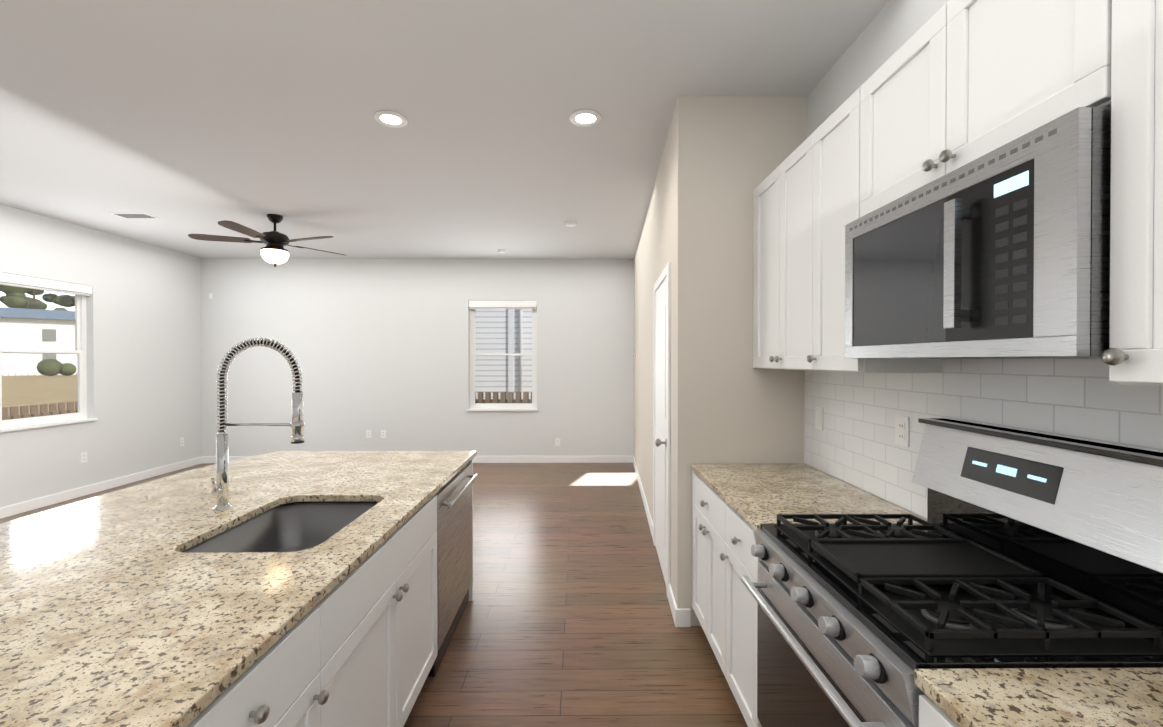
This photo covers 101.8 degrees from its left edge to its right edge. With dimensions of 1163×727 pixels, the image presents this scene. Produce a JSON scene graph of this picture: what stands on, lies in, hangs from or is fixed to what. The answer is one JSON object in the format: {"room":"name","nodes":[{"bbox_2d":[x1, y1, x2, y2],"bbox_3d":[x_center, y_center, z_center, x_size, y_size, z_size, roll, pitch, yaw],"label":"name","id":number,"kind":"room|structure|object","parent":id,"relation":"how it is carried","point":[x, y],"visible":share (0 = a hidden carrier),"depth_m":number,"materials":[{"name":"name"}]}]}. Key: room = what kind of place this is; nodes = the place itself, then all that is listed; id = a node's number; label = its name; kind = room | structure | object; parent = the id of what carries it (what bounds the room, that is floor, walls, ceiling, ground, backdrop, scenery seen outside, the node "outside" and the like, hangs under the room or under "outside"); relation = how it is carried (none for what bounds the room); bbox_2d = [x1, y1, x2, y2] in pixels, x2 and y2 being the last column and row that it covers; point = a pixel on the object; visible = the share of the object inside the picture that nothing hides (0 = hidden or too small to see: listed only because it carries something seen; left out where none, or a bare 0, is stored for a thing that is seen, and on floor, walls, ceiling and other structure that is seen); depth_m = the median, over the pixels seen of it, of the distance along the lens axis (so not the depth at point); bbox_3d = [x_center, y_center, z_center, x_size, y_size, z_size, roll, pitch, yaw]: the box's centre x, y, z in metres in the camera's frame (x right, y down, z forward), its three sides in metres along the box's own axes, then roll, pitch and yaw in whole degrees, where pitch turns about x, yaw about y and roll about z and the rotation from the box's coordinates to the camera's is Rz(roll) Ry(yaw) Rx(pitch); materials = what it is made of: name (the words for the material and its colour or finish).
{"room":"kitchen","nodes":[
{"label":"kitchen","id":0,"kind":"room"},
{"bbox_2d":[0,204,201,507],"bbox_3d":[-5.519,-0.009,2.652,0.150,2.950,8.600,0,0,0],"label":"wall","id":1,"kind":"structure","parent":0,"point":[144,376],"depth_m":5.55,"materials":[{"name":"white paint"}]},
{"bbox_2d":[0,272,97,431],"bbox_3d":[-5.509,-0.111,4.858,0.153,1.505,0.889,0,0,0],"label":"window","id":2,"kind":"structure","parent":1,"relation":"in","point":[80,292],"depth_m":4.95,"materials":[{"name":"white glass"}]},
{"bbox_2d":[80,452,86,462],"bbox_3d":[-5.458,1.030,5.180,0.008,0.115,0.072,0,0,0],"label":"electrical outlet","id":3,"kind":"object","parent":1,"relation":"attached to","point":[83,457],"visible":1,"depth_m":5.17,"materials":[{"name":"white plastic"}]},
{"bbox_2d":[0,456,201,518],"bbox_3d":[-5.437,1.416,2.662,0.014,0.100,8.300,0,0,0],"label":"baseboard","id":4,"kind":"structure","parent":1,"relation":"attached to","point":[18,508],"depth_m":5.24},
{"bbox_2d":[179,437,183,445],"bbox_3d":[-5.468,1.071,6.460,0.008,0.115,0.072,0,0,0],"label":"electrical outlet","id":5,"kind":"object","parent":1,"relation":"attached to","point":[181,441],"visible":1,"depth_m":6.45,"materials":[{"name":"white plastic"}]},
{"bbox_2d":[0,463,747,726],"bbox_3d":[-2.097,1.526,2.688,6.995,0.120,8.600,0,0,0],"label":"floor","id":6,"kind":"structure","parent":0,"point":[566,620],"depth_m":2.66,"materials":[{"name":"brown wood"}]},
{"bbox_2d":[180,454,477,726],"bbox_3d":[-1.168,1.032,1.787,1.114,0.880,2.266,0,0,0],"label":"kitchen island","id":7,"kind":"object","parent":6,"relation":"on","point":[363,653],"depth_m":1.52,"materials":[{"name":"white wood"}]},
{"bbox_2d":[0,451,475,726],"bbox_3d":[-1.351,0.576,1.819,1.392,0.030,2.355,0,0,0],"label":"island countertop","id":8,"kind":"structure","parent":7,"relation":"on","point":[105,621],"depth_m":1.22,"materials":[{"name":"beige stone"}]},
{"bbox_2d":[204,338,304,509],"bbox_3d":[-1.246,0.231,1.801,0.344,0.662,0.110,0,0,0],"label":"faucet","id":9,"kind":"object","parent":8,"relation":"on","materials":[{"name":"silver metal"}]},
{"bbox_2d":[180,498,379,549],"bbox_3d":[-1.037,0.689,1.714,0.493,0.217,0.648,0,0,0],"label":"sink","id":10,"kind":"object","parent":8,"relation":"in","point":[290,523],"depth_m":1.99,"materials":[{"name":"grey metal"}]},
{"bbox_2d":[427,463,477,676],"bbox_3d":[-0.878,1.023,2.535,0.523,0.864,0.691,0,0,0],"label":"dishwasher","id":11,"kind":"object","parent":7,"relation":"in","point":[454,497],"depth_m":2.44,"materials":[{"name":"silver metal"}]},
{"bbox_2d":[692,471,718,653],"bbox_3d":[0.934,1.028,2.301,0.636,0.880,0.668,0,0,0],"label":"base cabinet","id":12,"kind":"object","parent":6,"relation":"on","point":[705,500],"depth_m":2.34,"materials":[{"name":"white wood"}]},
{"bbox_2d":[715,495,761,726],"bbox_3d":[0.937,1.031,1.873,0.636,0.880,0.428,0,0,0],"label":"base cabinet","id":13,"kind":"object","parent":6,"relation":"on","point":[736,608],"depth_m":1.89,"materials":[{"name":"white wood"}]},
{"bbox_2d":[691,463,926,526],"bbox_3d":[0.928,0.574,2.144,0.636,0.030,0.976,0,0,0],"label":"countertop","id":14,"kind":"structure","parent":13,"relation":"on","point":[760,492],"depth_m":2.05,"materials":[{"name":"beige stone"}]},
{"bbox_2d":[914,679,962,726],"bbox_3d":[0.946,1.039,0.656,0.636,0.880,0.462,0,0,0],"label":"base cabinet","id":15,"kind":"object","parent":6,"relation":"on","point":[932,713],"depth_m":0.84,"materials":[{"name":"white wood"}]},
{"bbox_2d":[914,668,1162,726],"bbox_3d":[0.944,0.589,-0.131,0.636,0.030,2.030,0,0,0],"label":"countertop","id":16,"kind":"structure","parent":15,"relation":"on","point":[977,697],"depth_m":0.81,"materials":[{"name":"beige stone"}]},
{"bbox_2d":[741,418,1162,726],"bbox_3d":[0.899,0.833,1.256,0.700,1.285,0.790,0,0,0],"label":"range","id":17,"kind":"object","parent":6,"relation":"on","point":[1021,549],"visible":1,"depth_m":1.14,"materials":[{"name":"silver metal"}]},
{"bbox_2d":[201,258,633,455],"bbox_3d":[-2.053,-0.037,6.903,6.845,2.950,0.150,0,0,0],"label":"wall","id":18,"kind":"structure","parent":0,"point":[375,346],"depth_m":6.82,"materials":[{"name":"white paint"}]},
{"bbox_2d":[366,430,370,437],"bbox_3d":[-3.075,1.019,6.823,0.072,0.115,0.008,0,0,0],"label":"electrical outlet","id":19,"kind":"object","parent":18,"relation":"attached to","point":[368,433],"visible":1,"depth_m":6.82,"materials":[{"name":"white plastic"}]},
{"bbox_2d":[381,430,385,437],"bbox_3d":[-2.865,1.019,6.824,0.072,0.115,0.008,0,0,0],"label":"electrical outlet","id":20,"kind":"object","parent":18,"relation":"attached to","point":[383,433],"visible":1,"depth_m":6.82,"materials":[{"name":"white plastic"}]},
{"bbox_2d":[202,456,632,462],"bbox_3d":[-2.357,1.389,6.828,6.235,0.100,0.014,0,0,0],"label":"baseboard","id":21,"kind":"structure","parent":18,"relation":"attached to","point":[536,459],"depth_m":6.83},
{"bbox_2d":[467,300,537,410],"bbox_3d":[-1.140,-0.116,6.883,1.020,1.602,0.153,0,0,0],"label":"window","id":22,"kind":"structure","parent":18,"relation":"in","point":[474,305],"depth_m":6.91,"materials":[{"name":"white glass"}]},
{"bbox_2d":[555,438,559,445],"bbox_3d":[-0.345,1.139,6.844,0.072,0.115,0.008,0,0,0],"label":"electrical outlet","id":23,"kind":"object","parent":18,"relation":"attached to","point":[557,441],"visible":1,"depth_m":6.84,"materials":[{"name":"white plastic"}]},
{"bbox_2d":[0,0,889,258],"bbox_3d":[-2.097,-1.544,2.667,6.995,0.120,8.600,0,0,0],"label":"ceiling","id":24,"kind":"structure","parent":0,"point":[181,119],"depth_m":2.75,"materials":[{"name":"white paint"}]},
{"bbox_2d":[109,212,159,218],"bbox_3d":[-4.510,-1.492,4.770,0.340,0.010,0.180,0,0,0],"label":"ceiling vent","id":25,"kind":"object","parent":24,"relation":"in","point":[133,215],"visible":1,"depth_m":4.75,"materials":[{"name":"white metal"}]},
{"bbox_2d":[188,214,344,266],"bbox_3d":[-3.110,-1.237,4.729,1.382,0.522,1.325,0,0,0],"label":"fan","id":26,"kind":"object","parent":24,"relation":"hanging from","point":[274,252],"visible":1,"depth_m":4.69,"materials":[{"name":"black metal"}]},
{"bbox_2d":[373,110,407,127],"bbox_3d":[-1.156,-1.481,2.865,0.196,0.008,0.196,0,0,0],"label":"recessed light","id":27,"kind":"object","parent":24,"relation":"in","point":[390,119],"visible":1,"depth_m":2.86,"materials":[{"name":"white plastic"}]},
{"bbox_2d":[565,221,576,226],"bbox_3d":[-0.112,-1.482,5.023,0.130,0.034,0.130,0,0,0],"label":"smoke detector","id":28,"kind":"object","parent":24,"relation":"attached to","point":[570,223],"visible":0.98,"depth_m":4.98,"materials":[{"name":"white plastic"}]},
{"bbox_2d":[569,109,601,126],"bbox_3d":[0.024,-1.481,2.853,0.196,0.008,0.196,0,0,0],"label":"recessed light","id":29,"kind":"object","parent":24,"relation":"in","point":[585,118],"visible":1,"depth_m":2.85,"materials":[{"name":"white plastic"}]},
{"bbox_2d":[634,96,806,625],"bbox_3d":[0.953,-0.023,4.740,0.865,2.950,4.220,0,0,0],"label":"wall","id":30,"kind":"structure","parent":0,"point":[723,158],"depth_m":2.63,"materials":[{"name":"beige paint"}]},
{"bbox_2d":[633,456,676,623],"bbox_3d":[0.641,1.402,4.739,0.014,0.100,4.210,0,0,3],"label":"baseboard","id":31,"kind":"structure","parent":30,"relation":"attached to","point":[672,603],"depth_m":4.20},
{"bbox_2d":[655,277,666,587],"bbox_3d":[0.536,0.444,3.379,0.124,2.019,0.773,0,0,0],"label":"pantry door","id":32,"kind":"structure","parent":30,"relation":"in","point":[661,419],"depth_m":3.31,"materials":[{"name":"white wood"}]},
{"bbox_2d":[653,262,670,597],"bbox_3d":[0.568,0.415,3.379,0.016,2.092,0.904,0,0,3],"label":"door frame","id":33,"kind":"structure","parent":30,"relation":"attached to","point":[666,272],"depth_m":2.95,"materials":[{"name":"white wood"}]},
{"bbox_2d":[675,608,690,626],"bbox_3d":[0.564,1.416,2.630,0.084,0.100,0.014,0,0,0],"label":"baseboard","id":34,"kind":"structure","parent":30,"relation":"attached to","point":[682,617],"depth_m":2.62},
{"bbox_2d":[806,0,1100,518],"bbox_3d":[1.341,0.005,0.593,0.150,2.950,4.080,0,0,0],"label":"wall","id":35,"kind":"structure","parent":0,"point":[890,30],"depth_m":2.06,"materials":[{"name":"white paint"}]},
{"bbox_2d":[753,145,800,369],"bbox_3d":[1.103,-0.466,2.260,0.299,0.990,0.732,0,0,0],"label":"upper cabinet","id":36,"kind":"object","parent":35,"relation":"attached to","point":[777,199],"depth_m":2.28,"materials":[{"name":"white wood"}]},
{"bbox_2d":[801,90,942,372],"bbox_3d":[1.106,-0.463,1.823,0.299,0.990,0.383,0,0,0],"label":"upper cabinet","id":37,"kind":"object","parent":35,"relation":"attached to","point":[829,154],"depth_m":1.83,"materials":[{"name":"white wood"}]},
{"bbox_2d":[857,0,1108,218],"bbox_3d":[1.110,-0.721,1.246,0.299,0.468,0.766,0,0,0],"label":"upper cabinet","id":38,"kind":"object","parent":35,"relation":"attached to","point":[949,86],"depth_m":1.17,"materials":[{"name":"white wood"}]},
{"bbox_2d":[845,106,1110,358],"bbox_3d":[1.064,-0.245,1.249,0.388,0.460,0.760,0,0,0],"label":"microwave","id":39,"kind":"object","parent":38,"relation":"attached to","point":[1003,251],"visible":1,"depth_m":1.03,"materials":[{"name":"silver metal"}]},
{"bbox_2d":[804,359,1162,518],"bbox_3d":[1.262,0.281,0.599,0.008,0.578,4.070,0,0,0],"label":"backsplash","id":40,"kind":"structure","parent":35,"relation":"attached to","point":[853,443],"depth_m":1.59,"materials":[{"name":"tile"}]},
{"bbox_2d":[815,407,822,430],"bbox_3d":[1.240,0.287,2.464,0.008,0.115,0.072,0,0,0],"label":"light switch","id":41,"kind":"object","parent":40,"relation":"attached to","point":[818,418],"visible":1,"depth_m":2.46,"materials":[{"name":"white plastic"}]},
{"bbox_2d":[895,415,909,446],"bbox_3d":[1.244,0.262,1.834,0.008,0.115,0.072,0,0,0],"label":"electrical outlet","id":42,"kind":"object","parent":40,"relation":"attached to","point":[902,423],"visible":1,"depth_m":1.83,"materials":[{"name":"white plastic"}]},
{"bbox_2d":[1101,0,1162,385],"bbox_3d":[1.115,-0.455,0.587,0.299,0.990,0.557,0,0,0],"label":"upper cabinet","id":43,"kind":"object","parent":35,"relation":"attached to","point":[1134,355],"depth_m":0.82,"materials":[{"name":"white wood"}]},
{"label":"outside","id":44,"kind":"structure","parent":0,"visible":0},
{"bbox_2d":[2,372,77,415],"bbox_3d":[-115.808,1.334,98.902,290.000,0.300,320.000,0,0,0],"label":"lawn","id":45,"kind":"structure","parent":44,"point":[33,386],"depth_m":28.77,"materials":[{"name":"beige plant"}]},
{"bbox_2d":[1,360,75,375],"bbox_3d":[-63.529,0.499,60.776,0.081,1.830,44.940,0,1,44],"label":"fence","id":46,"kind":"object","parent":45,"relation":"on","point":[28,370],"depth_m":56.81,"materials":[{"name":"white wood"}]},
{"bbox_2d":[0,307,76,372],"bbox_3d":[-84.109,-3.725,79.682,17.600,10.030,31.600,0,1,44],"label":"house","id":47,"kind":"structure","parent":45,"relation":"on","point":[29,335],"depth_m":71.07,"materials":[{"name":"white"}]},
{"bbox_2d":[0,285,76,375],"bbox_3d":[-97.744,-10.546,88.025,78.030,23.541,72.568,0,0,0],"label":"trees","id":48,"kind":"object","parent":45,"relation":"on","point":[41,305],"depth_m":94.05,"materials":[{"name":"green plant"}]},
{"bbox_2d":[2,401,77,419],"bbox_3d":[-9.101,1.228,7.684,0.060,1.070,14.000,0,0,0],"label":"fence","id":49,"kind":"object","parent":45,"relation":"on","point":[15,415],"depth_m":7.91,"materials":[{"name":"brown wood"}]},
{"bbox_2d":[475,392,531,402],"bbox_3d":[-0.939,1.141,8.774,8.400,1.230,0.060,0,0,0],"label":"fence","id":50,"kind":"object","parent":45,"relation":"on","point":[525,399],"depth_m":8.74,"materials":[{"name":"brown wood"}]},
{"bbox_2d":[475,309,531,398],"bbox_3d":[-0.752,-1.995,10.425,9.600,7.480,1.200,0,0,0],"label":"neighbor siding","id":51,"kind":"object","parent":45,"relation":"on","point":[486,367],"depth_m":10.13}
]}

